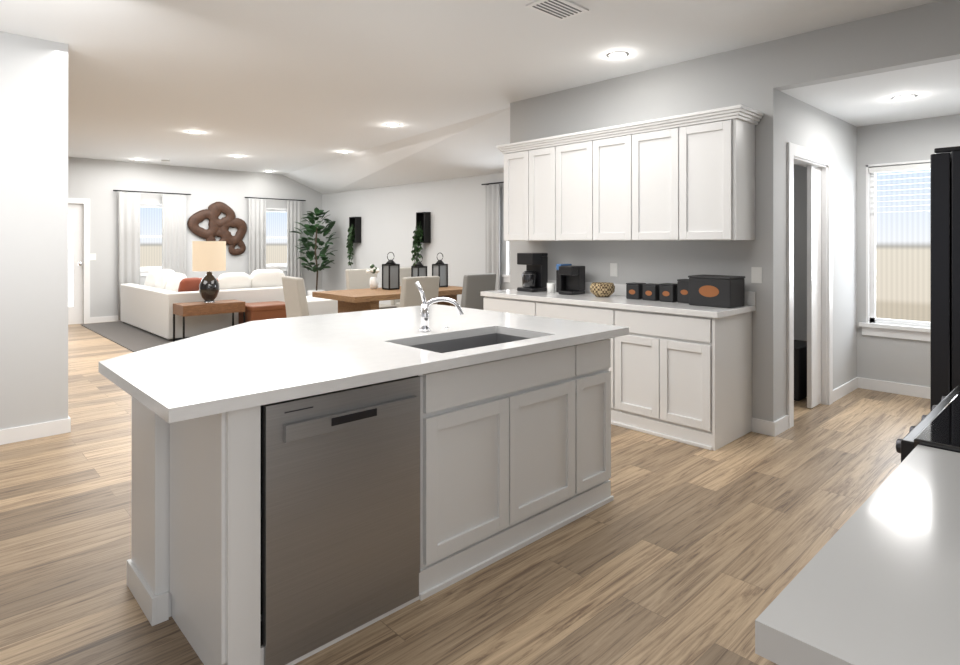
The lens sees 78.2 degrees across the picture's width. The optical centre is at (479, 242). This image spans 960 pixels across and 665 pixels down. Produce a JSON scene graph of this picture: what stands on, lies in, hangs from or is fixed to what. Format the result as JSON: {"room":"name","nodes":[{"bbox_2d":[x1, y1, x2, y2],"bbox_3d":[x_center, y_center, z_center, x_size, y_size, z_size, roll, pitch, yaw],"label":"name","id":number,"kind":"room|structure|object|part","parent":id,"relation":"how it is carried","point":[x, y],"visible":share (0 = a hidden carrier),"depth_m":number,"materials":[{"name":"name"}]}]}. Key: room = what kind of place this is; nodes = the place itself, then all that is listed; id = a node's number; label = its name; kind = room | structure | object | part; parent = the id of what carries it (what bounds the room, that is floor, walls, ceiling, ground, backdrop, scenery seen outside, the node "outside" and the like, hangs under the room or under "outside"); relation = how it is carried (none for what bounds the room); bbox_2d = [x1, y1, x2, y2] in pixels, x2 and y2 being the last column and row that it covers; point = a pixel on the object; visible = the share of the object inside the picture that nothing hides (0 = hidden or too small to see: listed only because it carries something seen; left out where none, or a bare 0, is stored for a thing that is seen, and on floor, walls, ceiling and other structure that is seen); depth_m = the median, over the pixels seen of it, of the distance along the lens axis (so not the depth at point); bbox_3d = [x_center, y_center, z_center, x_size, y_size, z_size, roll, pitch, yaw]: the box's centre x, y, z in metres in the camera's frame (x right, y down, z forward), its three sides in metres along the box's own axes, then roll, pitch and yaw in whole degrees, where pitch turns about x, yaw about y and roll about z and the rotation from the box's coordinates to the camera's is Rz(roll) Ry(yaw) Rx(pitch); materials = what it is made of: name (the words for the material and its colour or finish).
{"room":"kitchen","nodes":[
{"label":"kitchen","id":0,"kind":"room"},
{"bbox_2d":[0,31,67,429],"bbox_3d":[-4.784,-0.035,2.716,4.780,2.830,0.120,0,0,-43],"label":"wall","id":1,"kind":"structure","parent":0,"point":[33,230],"depth_m":4.17,"materials":[{"name":"grey paint"}]},
{"bbox_2d":[0,416,70,444],"bbox_3d":[-4.740,1.330,2.679,4.794,0.100,0.034,0,0,-43],"label":"baseboard","id":2,"kind":"structure","parent":1,"relation":"attached to","point":[62,426],"depth_m":4.17,"materials":[{"name":"white wood"}]},
{"bbox_2d":[68,157,321,323],"bbox_3d":[-7.335,-0.185,9.663,10.620,3.130,0.120,0,0,-43],"label":"wall","id":3,"kind":"structure","parent":0,"point":[96,182],"depth_m":11.00,"materials":[{"name":"grey paint"}]},
{"bbox_2d":[68,198,89,324],"bbox_3d":[-7.080,0.310,9.786,1.060,2.140,0.210,0,0,-43],"label":"door","id":4,"kind":"structure","parent":3,"relation":"attached to","point":[75,263],"depth_m":10.09,"materials":[{"name":"white wood"}]},
{"bbox_2d":[90,253,95,259],"bbox_3d":[-6.681,0.240,10.194,0.100,0.120,0.005,0,0,-43],"label":"electrical outlet plate","id":5,"kind":"object","parent":3,"relation":"attached to","point":[92,255],"depth_m":10.19,"materials":[{"name":"white plastic"}]},
{"bbox_2d":[90,315,120,322],"bbox_3d":[-5.123,1.330,11.661,4.360,0.100,0.014,0,0,-43],"label":"baseboard","id":6,"kind":"structure","parent":3,"relation":"attached to","point":[104,318],"depth_m":10.31,"materials":[{"name":"white wood"}]},
{"bbox_2d":[140,203,161,275],"bbox_3d":[-6.036,-0.065,10.866,0.900,1.330,0.155,0,0,-43],"label":"window","id":7,"kind":"structure","parent":3,"relation":"in","point":[144,271],"depth_m":10.84,"materials":[{"name":"white"}]},
{"bbox_2d":[113,190,190,319],"bbox_3d":[-5.970,0.214,10.796,1.280,2.291,0.107,0,0,-43],"label":"curtain","id":8,"kind":"object","parent":3,"relation":"attached to","point":[128,237],"visible":0.73,"depth_m":10.48,"materials":[{"name":"fabric"}]},
{"bbox_2d":[162,194,185,274],"bbox_3d":[-5.694,0.230,11.012,0.423,2.260,0.042,0,0,-43],"label":"curtain","id":9,"kind":"object","parent":8,"relation":"hanging from","point":[174,233],"visible":0.62,"depth_m":11.01,"materials":[{"name":"fabric"}]},
{"bbox_2d":[187,202,246,254],"bbox_3d":[-5.133,-0.282,11.593,1.140,1.063,0.069,0,0,-43],"label":"sculpture","id":10,"kind":"object","parent":3,"relation":"attached to","point":[218,227],"visible":0.92,"depth_m":11.61,"materials":[{"name":"brown wood"}]},
{"bbox_2d":[245,197,305,275],"bbox_3d":[-4.284,0.214,12.390,1.320,2.291,0.107,0,0,-43],"label":"curtain","id":11,"kind":"object","parent":3,"relation":"attached to","point":[257,233],"visible":0.71,"depth_m":12.09,"materials":[{"name":"fabric"}]},
{"bbox_2d":[287,201,301,277],"bbox_3d":[-3.965,0.230,12.647,0.343,2.260,0.042,0,0,-43],"label":"curtain","id":12,"kind":"object","parent":11,"relation":"hanging from","point":[294,215],"visible":0.69,"depth_m":12.64,"materials":[{"name":"fabric"}]},
{"bbox_2d":[266,208,286,270],"bbox_3d":[-4.351,-0.065,12.460,0.940,1.330,0.155,0,0,-43],"label":"window","id":13,"kind":"structure","parent":3,"relation":"in","point":[282,267],"depth_m":12.50,"materials":[{"name":"white"}]},
{"bbox_2d":[0,321,929,664],"bbox_3d":[-2.307,1.405,4.769,11.200,0.050,15.100,0,0,-43],"label":"floor","id":14,"kind":"structure","parent":0,"point":[676,553],"depth_m":2.63,"materials":[{"name":"brown wood"}]},
{"bbox_2d":[81,321,181,351],"bbox_3d":[-4.162,1.374,9.896,3.650,0.012,3.600,0,0,-43],"label":"rug","id":15,"kind":"object","parent":14,"relation":"on","point":[132,338],"visible":0.21,"depth_m":8.74,"materials":[{"name":"grey fabric"}]},
{"bbox_2d":[173,299,244,341],"bbox_3d":[-3.795,1.107,8.300,0.830,0.545,0.444,0,0,-43],"label":"console table","id":16,"kind":"object","parent":15,"relation":"on","point":[184,310],"visible":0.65,"depth_m":8.16,"materials":[{"name":"brown wood"}]},
{"bbox_2d":[192,241,225,302],"bbox_3d":[-3.800,0.404,8.298,0.430,0.860,0.430,0,0,-43],"label":"table lamp","id":17,"kind":"object","parent":16,"relation":"on","point":[209,256],"visible":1,"depth_m":8.17,"materials":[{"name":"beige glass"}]},
{"bbox_2d":[120,269,337,340],"bbox_3d":[-4.238,0.898,10.107,2.770,0.964,2.690,0,0,-43],"label":"sofa","id":18,"kind":"object","parent":15,"relation":"on","point":[148,306],"visible":0.62,"depth_m":8.95,"materials":[{"name":"fabric"}]},
{"bbox_2d":[238,301,286,323],"bbox_3d":[-3.179,1.137,8.761,0.640,0.485,0.520,0,0,-43],"label":"leather ottoman","id":19,"kind":"object","parent":15,"relation":"on","point":[255,311],"visible":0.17,"depth_m":8.55,"materials":[{"name":"brown leather"}]},
{"bbox_2d":[282,276,308,317],"bbox_3d":[-1.881,0.880,6.733,0.602,1.000,0.490,0,0,-37],"label":"chair","id":20,"kind":"object","parent":14,"relation":"on","point":[295,298],"visible":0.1,"depth_m":6.47,"materials":[{"name":"fabric"}]},
{"bbox_2d":[290,207,337,295],"bbox_3d":[-3.438,0.321,12.264,0.906,2.115,0.918,0,0,-43],"label":"plant","id":21,"kind":"object","parent":14,"relation":"on","point":[310,230],"visible":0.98,"depth_m":12.24,"materials":[{"name":"green plant"}]},
{"bbox_2d":[99,281,628,664],"bbox_3d":[-0.593,0.788,3.009,2.286,1.185,1.653,0,0,-43],"label":"kitchen island","id":22,"kind":"object","parent":14,"relation":"on","point":[292,531],"depth_m":2.18,"materials":[{"name":"white"}]},
{"bbox_3d":[-0.593,0.454,3.009,2.286,0.517,1.653,0,0,-43],"label":"kitchen island top","id":23,"kind":"part","parent":22,"relation":"part of","materials":[{"name":"white stone"}]},
{"bbox_2d":[345,269,396,308],"bbox_3d":[-1.555,0.880,8.427,0.490,1.000,0.602,0,0,-43],"label":"dining chair","id":24,"kind":"object","parent":14,"relation":"on","point":[357,278],"visible":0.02,"depth_m":8.50,"materials":[{"name":"fabric"}]},
{"bbox_2d":[312,286,462,312],"bbox_3d":[-1.064,0.997,7.747,1.940,0.766,1.000,0,0,-43],"label":"dining table","id":25,"kind":"object","parent":14,"relation":"on","point":[354,300],"visible":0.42,"depth_m":7.26,"materials":[{"name":"brown wood"}]},
{"bbox_2d":[366,264,379,288],"bbox_3d":[-1.416,0.447,7.907,0.197,0.333,0.173,0,0,-43],"label":"flower vase","id":26,"kind":"object","parent":25,"relation":"on","point":[373,283],"visible":1,"depth_m":7.86,"materials":[{"name":"white ceramic"}]},
{"bbox_2d":[382,252,399,289],"bbox_3d":[-1.182,0.366,7.828,0.185,0.494,0.185,0,0,-43],"label":"lantern","id":27,"kind":"object","parent":25,"relation":"on","point":[390,274],"visible":1,"depth_m":7.78,"materials":[{"name":"black metal"}]},
{"bbox_2d":[411,254,426,276],"bbox_3d":[-0.812,0.381,7.903,0.167,0.464,0.167,0,0,-43],"label":"lantern","id":28,"kind":"object","parent":25,"relation":"on","point":[418,269],"visible":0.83,"depth_m":7.86,"materials":[{"name":"black metal"}]},
{"bbox_2d":[432,253,447,286],"bbox_3d":[-0.561,0.373,8.278,0.176,0.479,0.176,0,0,-43],"label":"lantern","id":29,"kind":"object","parent":25,"relation":"on","point":[440,268],"visible":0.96,"depth_m":8.23,"materials":[{"name":"black metal"}]},
{"bbox_2d":[391,267,410,307],"bbox_3d":[-1.018,0.880,8.935,0.490,1.000,0.602,0,0,-43],"label":"dining chair","id":30,"kind":"object","parent":14,"relation":"on","point":[405,271],"visible":0.02,"depth_m":9.05,"materials":[{"name":"fabric"}]},
{"bbox_2d":[399,276,439,306],"bbox_3d":[-0.840,0.880,6.856,0.490,1.000,0.602,0,0,-43],"label":"dining chair","id":31,"kind":"object","parent":14,"relation":"on","point":[410,295],"visible":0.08,"depth_m":6.60,"materials":[{"name":"fabric"}]},
{"bbox_2d":[460,273,495,309],"bbox_3d":[-0.174,0.880,7.403,0.490,1.000,0.602,0,0,-43],"label":"dining chair","id":32,"kind":"object","parent":14,"relation":"on","point":[474,285],"visible":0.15,"depth_m":7.14,"materials":[{"name":"grey fabric"}]},
{"bbox_2d":[483,296,527,314],"bbox_3d":[0.492,0.937,5.479,0.608,0.885,0.714,0,0,-43],"label":"base cabinet","id":33,"kind":"object","parent":14,"relation":"on","point":[491,303],"depth_m":5.32,"materials":[{"name":"white wood"}]},
{"bbox_2d":[528,300,603,323],"bbox_3d":[0.965,0.937,4.980,0.608,0.885,0.918,0,0,-43],"label":"base cabinet","id":34,"kind":"object","parent":14,"relation":"on","point":[575,312],"depth_m":4.81,"materials":[{"name":"white wood"}]},
{"bbox_2d":[604,308,751,450],"bbox_3d":[1.483,0.937,4.432,0.608,0.885,0.846,0,0,-43],"label":"base cabinet","id":35,"kind":"object","parent":14,"relation":"on","point":[681,372],"depth_m":4.16,"materials":[{"name":"white wood"}]},
{"bbox_2d":[480,289,755,319],"bbox_3d":[1.008,0.475,4.924,0.621,0.040,2.270,0,0,-43],"label":"countertop","id":36,"kind":"structure","parent":35,"relation":"on","point":[589,300],"depth_m":4.52,"materials":[{"name":"white stone"}]},
{"bbox_2d":[517,253,547,291],"bbox_3d":[0.494,0.274,5.587,0.224,0.360,0.200,0,0,-43],"label":"coffee maker","id":37,"kind":"object","parent":36,"relation":"on","point":[535,276],"visible":0.98,"depth_m":5.53,"materials":[{"name":"black plastic"}]},
{"bbox_2d":[547,283,554,292],"bbox_3d":[0.645,0.409,5.372,0.076,0.090,0.074,0,0,-43],"label":"mug","id":38,"kind":"object","parent":36,"relation":"on","point":[550,287],"visible":1,"depth_m":5.34,"materials":[{"name":"white ceramic"}]},
{"bbox_2d":[556,264,584,294],"bbox_3d":[0.798,0.322,5.283,0.200,0.265,0.210,0,0,-43],"label":"pod coffee maker","id":39,"kind":"object","parent":36,"relation":"on","point":[570,279],"visible":1,"depth_m":5.24,"materials":[{"name":"black plastic"}]},
{"bbox_2d":[590,282,614,296],"bbox_3d":[1.038,0.397,5.015,0.210,0.115,0.210,0,0,-43],"label":"woven bowl","id":40,"kind":"object","parent":36,"relation":"on","point":[602,289],"visible":1,"depth_m":4.94,"materials":[{"name":"wicker"}]},
{"bbox_2d":[626,282,645,298],"bbox_3d":[1.274,0.391,4.824,0.122,0.127,0.122,0,0,-43],"label":"canister","id":41,"kind":"object","parent":36,"relation":"on","point":[637,288],"visible":0.75,"depth_m":4.78,"materials":[{"name":"black metal"}]},
{"bbox_2d":[629,290,687,295],"bbox_3d":[1.385,0.384,4.620,0.001,0.064,0.510,0,0,-43],"label":"labels","id":42,"kind":"object","parent":41,"relation":"attached to","point":[666,293],"visible":1,"depth_m":4.57,"materials":[{"name":"orange metal"}]},
{"bbox_2d":[642,283,659,300],"bbox_3d":[1.377,0.391,4.715,0.122,0.127,0.122,0,0,-43],"label":"canister","id":43,"kind":"object","parent":36,"relation":"on","point":[654,289],"visible":0.75,"depth_m":4.67,"materials":[{"name":"black metal"}]},
{"bbox_2d":[659,283,676,301],"bbox_3d":[1.480,0.386,4.606,0.122,0.137,0.122,0,0,-43],"label":"canister","id":44,"kind":"object","parent":36,"relation":"on","point":[671,288],"visible":0.83,"depth_m":4.56,"materials":[{"name":"black metal"}]},
{"bbox_2d":[677,279,688,302],"bbox_3d":[1.583,0.365,4.497,0.122,0.177,0.122,0,0,-43],"label":"canister","id":45,"kind":"object","parent":36,"relation":"on","point":[682,284],"visible":0.52,"depth_m":4.47,"materials":[{"name":"black metal"}]},
{"bbox_2d":[688,275,744,307],"bbox_3d":[1.719,0.346,4.295,0.250,0.215,0.320,0,0,-43],"label":"bread box","id":46,"kind":"object","parent":36,"relation":"on","point":[724,291],"visible":0.98,"depth_m":4.20,"materials":[{"name":"black metal"}]},
{"bbox_2d":[794,340,806,400],"bbox_3d":[2.871,1.149,5.406,0.500,0.459,0.250,0,0,-43],"label":"bin","id":47,"kind":"object","parent":14,"relation":"on","point":[800,369],"visible":0.29,"depth_m":5.19,"materials":[{"name":"black plastic"}]},
{"bbox_2d":[896,386,959,461],"bbox_3d":[1.489,0.865,1.373,0.768,1.030,0.781,0,0,-43],"label":"range","id":48,"kind":"object","parent":14,"relation":"on","point":[938,426],"visible":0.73,"depth_m":1.43,"materials":[{"name":"black metal"}]},
{"bbox_2d":[930,146,959,411],"bbox_3d":[2.488,0.492,2.470,0.910,1.775,0.951,0,0,-43],"label":"refrigerator","id":49,"kind":"object","parent":14,"relation":"on","point":[944,271],"visible":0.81,"depth_m":2.43,"materials":[{"name":"black metal"}]},
{"bbox_2d":[0,0,940,193],"bbox_3d":[-2.353,-1.295,4.395,10.620,0.470,14.620,0,0,-43],"label":"ceiling","id":50,"kind":"structure","parent":0,"point":[304,92],"depth_m":4.86,"materials":[{"name":"white paint"}]},
{"bbox_2d":[386,124,399,126],"bbox_3d":[-1.070,-1.447,7.259,0.168,0.006,0.168,0,0,38],"label":"recessed light","id":51,"kind":"object","parent":50,"relation":"in","point":[392,125],"depth_m":7.26,"materials":[{"name":"white"}]},
{"bbox_2d":[526,0,588,20],"bbox_3d":[0.476,-1.443,3.630,0.340,0.014,0.220,0,0,-43],"label":"ceiling vent","id":52,"kind":"object","parent":50,"relation":"in","point":[560,10],"visible":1,"depth_m":3.62,"materials":[{"name":"white metal"}]},
{"bbox_2d":[606,51,628,58],"bbox_3d":[1.061,-1.447,4.554,0.168,0.006,0.168,0,0,2],"label":"recessed light","id":53,"kind":"object","parent":50,"relation":"in","point":[617,54],"depth_m":4.54,"materials":[{"name":"white"}]},
{"bbox_2d":[322,114,959,386],"bbox_3d":[0.788,-0.035,8.714,0.120,2.830,12.660,0,0,-43],"label":"wall","id":54,"kind":"structure","parent":0,"point":[455,207],"depth_m":9.50,"materials":[{"name":"grey paint"}]},
{"bbox_2d":[346,217,360,265],"bbox_3d":[-2.608,0.020,12.063,0.210,1.101,0.353,0,0,-43],"label":"wall planter","id":55,"kind":"object","parent":54,"relation":"attached to","point":[354,232],"visible":1,"depth_m":12.03,"materials":[{"name":"black metal"}]},
{"bbox_2d":[411,212,430,265],"bbox_3d":[-1.068,0.017,10.430,0.216,1.115,0.365,0,0,-43],"label":"wall planter","id":56,"kind":"object","parent":54,"relation":"attached to","point":[422,231],"visible":0.92,"depth_m":10.41,"materials":[{"name":"black metal"}]},
{"bbox_2d":[481,182,503,289],"bbox_3d":[0.691,0.214,8.650,0.107,2.291,1.860,0,0,-43],"label":"curtain","id":57,"kind":"object","parent":54,"relation":"attached to","point":[492,228],"visible":0.48,"depth_m":9.11,"materials":[{"name":"fabric"}]},
{"bbox_2d":[502,241,509,282],"bbox_3d":[0.768,-0.065,8.709,0.155,1.330,1.100,0,0,-43],"label":"dining window","id":58,"kind":"structure","parent":54,"relation":"in","point":[507,277],"depth_m":9.04,"materials":[{"name":"white wood"}]},
{"bbox_2d":[859,160,929,340],"bbox_3d":[3.993,0.065,5.300,0.155,1.610,0.995,0,0,-43],"label":"nook window","id":59,"kind":"structure","parent":54,"relation":"in","point":[873,325],"depth_m":5.54,"materials":[{"name":"white"}]},
{"bbox_2d":[859,377,929,398],"bbox_3d":[4.302,1.330,4.901,0.014,0.100,2.050,0,0,-43],"label":"baseboard","id":60,"kind":"structure","parent":54,"relation":"attached to","point":[864,383],"depth_m":5.41,"materials":[{"name":"white wood"}]},
{"bbox_2d":[510,41,779,421],"bbox_3d":[1.249,-0.185,5.214,0.120,3.130,2.600,0,0,-43],"label":"wall","id":61,"kind":"structure","parent":0,"point":[742,76],"depth_m":4.63,"materials":[{"name":"grey paint"}]},
{"bbox_2d":[500,142,519,240],"bbox_3d":[0.484,-0.471,5.677,0.348,0.902,0.386,0,0,-43],"label":"upper cabinet","id":62,"kind":"object","parent":61,"relation":"attached to","point":[511,153],"depth_m":5.63,"materials":[{"name":"white wood"}]},
{"bbox_2d":[520,137,547,240],"bbox_3d":[0.684,-0.471,5.465,0.348,0.902,0.444,0,0,-43],"label":"upper cabinet","id":63,"kind":"object","parent":61,"relation":"attached to","point":[533,154],"depth_m":5.42,"materials":[{"name":"white wood"}]},
{"bbox_2d":[548,133,583,240],"bbox_3d":[0.930,-0.471,5.205,0.348,0.902,0.521,0,0,-43],"label":"upper cabinet","id":64,"kind":"object","parent":61,"relation":"attached to","point":[566,153],"depth_m":5.16,"materials":[{"name":"white wood"}]},
{"bbox_2d":[584,125,619,240],"bbox_3d":[1.195,-0.471,4.925,0.348,0.902,0.497,0,0,-43],"label":"upper cabinet","id":65,"kind":"object","parent":61,"relation":"attached to","point":[601,146],"depth_m":4.88,"materials":[{"name":"white wood"}]},
{"bbox_2d":[610,263,617,276],"bbox_3d":[1.177,0.236,5.197,0.008,0.116,0.074,0,0,-43],"label":"electrical outlet plate","id":66,"kind":"object","parent":61,"relation":"attached to","point":[613,266],"depth_m":5.19,"materials":[{"name":"white plastic"}]},
{"bbox_2d":[620,117,667,240],"bbox_3d":[1.460,-0.471,4.644,0.348,0.902,0.524,0,0,-43],"label":"upper cabinet","id":67,"kind":"object","parent":61,"relation":"attached to","point":[643,145],"depth_m":4.60,"materials":[{"name":"white wood"}]},
{"bbox_2d":[548,280,755,303],"bbox_3d":[1.226,0.405,5.130,0.021,0.099,2.270,0,0,-43],"label":"backsplash","id":68,"kind":"structure","parent":61,"relation":"attached to","point":[620,289],"depth_m":5.12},
{"bbox_2d":[668,105,759,240],"bbox_3d":[1.719,-0.471,4.370,0.348,0.902,0.478,0,0,-43],"label":"upper cabinet","id":69,"kind":"object","parent":61,"relation":"attached to","point":[689,176],"depth_m":4.23,"materials":[{"name":"white wood"}]},
{"bbox_2d":[751,267,761,282],"bbox_3d":[2.017,0.234,4.309,0.008,0.116,0.074,0,0,-43],"label":"electrical outlet plate","id":70,"kind":"object","parent":61,"relation":"attached to","point":[756,274],"depth_m":4.31,"materials":[{"name":"white plastic"}]},
{"bbox_2d":[751,418,776,436],"bbox_3d":[1.205,1.330,5.163,0.014,0.100,2.614,0,0,-43],"label":"baseboard","id":71,"kind":"structure","parent":61,"relation":"attached to","point":[760,426],"depth_m":4.26,"materials":[{"name":"white wood"}]},
{"bbox_2d":[780,91,856,417],"bbox_3d":[2.853,0.135,5.024,1.950,2.490,0.120,0,0,-43],"label":"wall","id":72,"kind":"structure","parent":0,"point":[804,124],"depth_m":5.22,"materials":[{"name":"grey paint"}]},
{"bbox_2d":[787,142,832,428],"bbox_3d":[2.623,0.315,4.794,1.020,2.130,0.138,0,0,-43],"label":"door frame","id":73,"kind":"structure","parent":72,"relation":"attached to","point":[818,165],"depth_m":4.95,"materials":[{"name":"white wood"}]},
{"bbox_2d":[833,377,858,401],"bbox_3d":[3.310,1.330,5.364,0.760,0.100,0.014,0,0,-43],"label":"baseboard","id":74,"kind":"structure","parent":72,"relation":"attached to","point":[853,384],"depth_m":5.36,"materials":[{"name":"white wood"}]},
{"bbox_2d":[755,445,959,664],"bbox_3d":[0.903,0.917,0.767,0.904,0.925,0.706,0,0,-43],"label":"countertop","id":75,"kind":"structure","parent":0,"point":[875,580],"depth_m":0.78,"materials":[{"name":"white stone"}]},
{"bbox_2d":[773,0,959,90],"bbox_3d":[2.888,-1.280,3.481,0.120,0.340,2.170,0,0,-43],"label":"wall","id":76,"kind":"structure","parent":0,"point":[924,34],"depth_m":3.80,"materials":[{"name":"grey paint"}]},
{"bbox_2d":[781,59,959,126],"bbox_3d":[2.832,-1.150,5.134,2.070,0.080,4.650,0,0,-43],"label":"ceiling","id":77,"kind":"structure","parent":0,"point":[866,100],"depth_m":4.45,"materials":[{"name":"white paint"}]},
{"bbox_2d":[890,94,917,99],"bbox_3d":[3.224,-1.107,4.494,0.168,0.006,0.168,0,0,2],"label":"recessed light","id":78,"kind":"object","parent":77,"relation":"in","point":[908,96],"depth_m":4.48,"materials":[{"name":"white"}]},
{"label":"outside","id":79,"kind":"structure","parent":0,"visible":0},
{"bbox_2d":[140,169,929,321],"bbox_3d":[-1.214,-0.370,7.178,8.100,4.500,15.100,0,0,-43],"label":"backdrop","id":80,"kind":"structure","parent":79,"point":[902,265],"depth_m":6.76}
]}

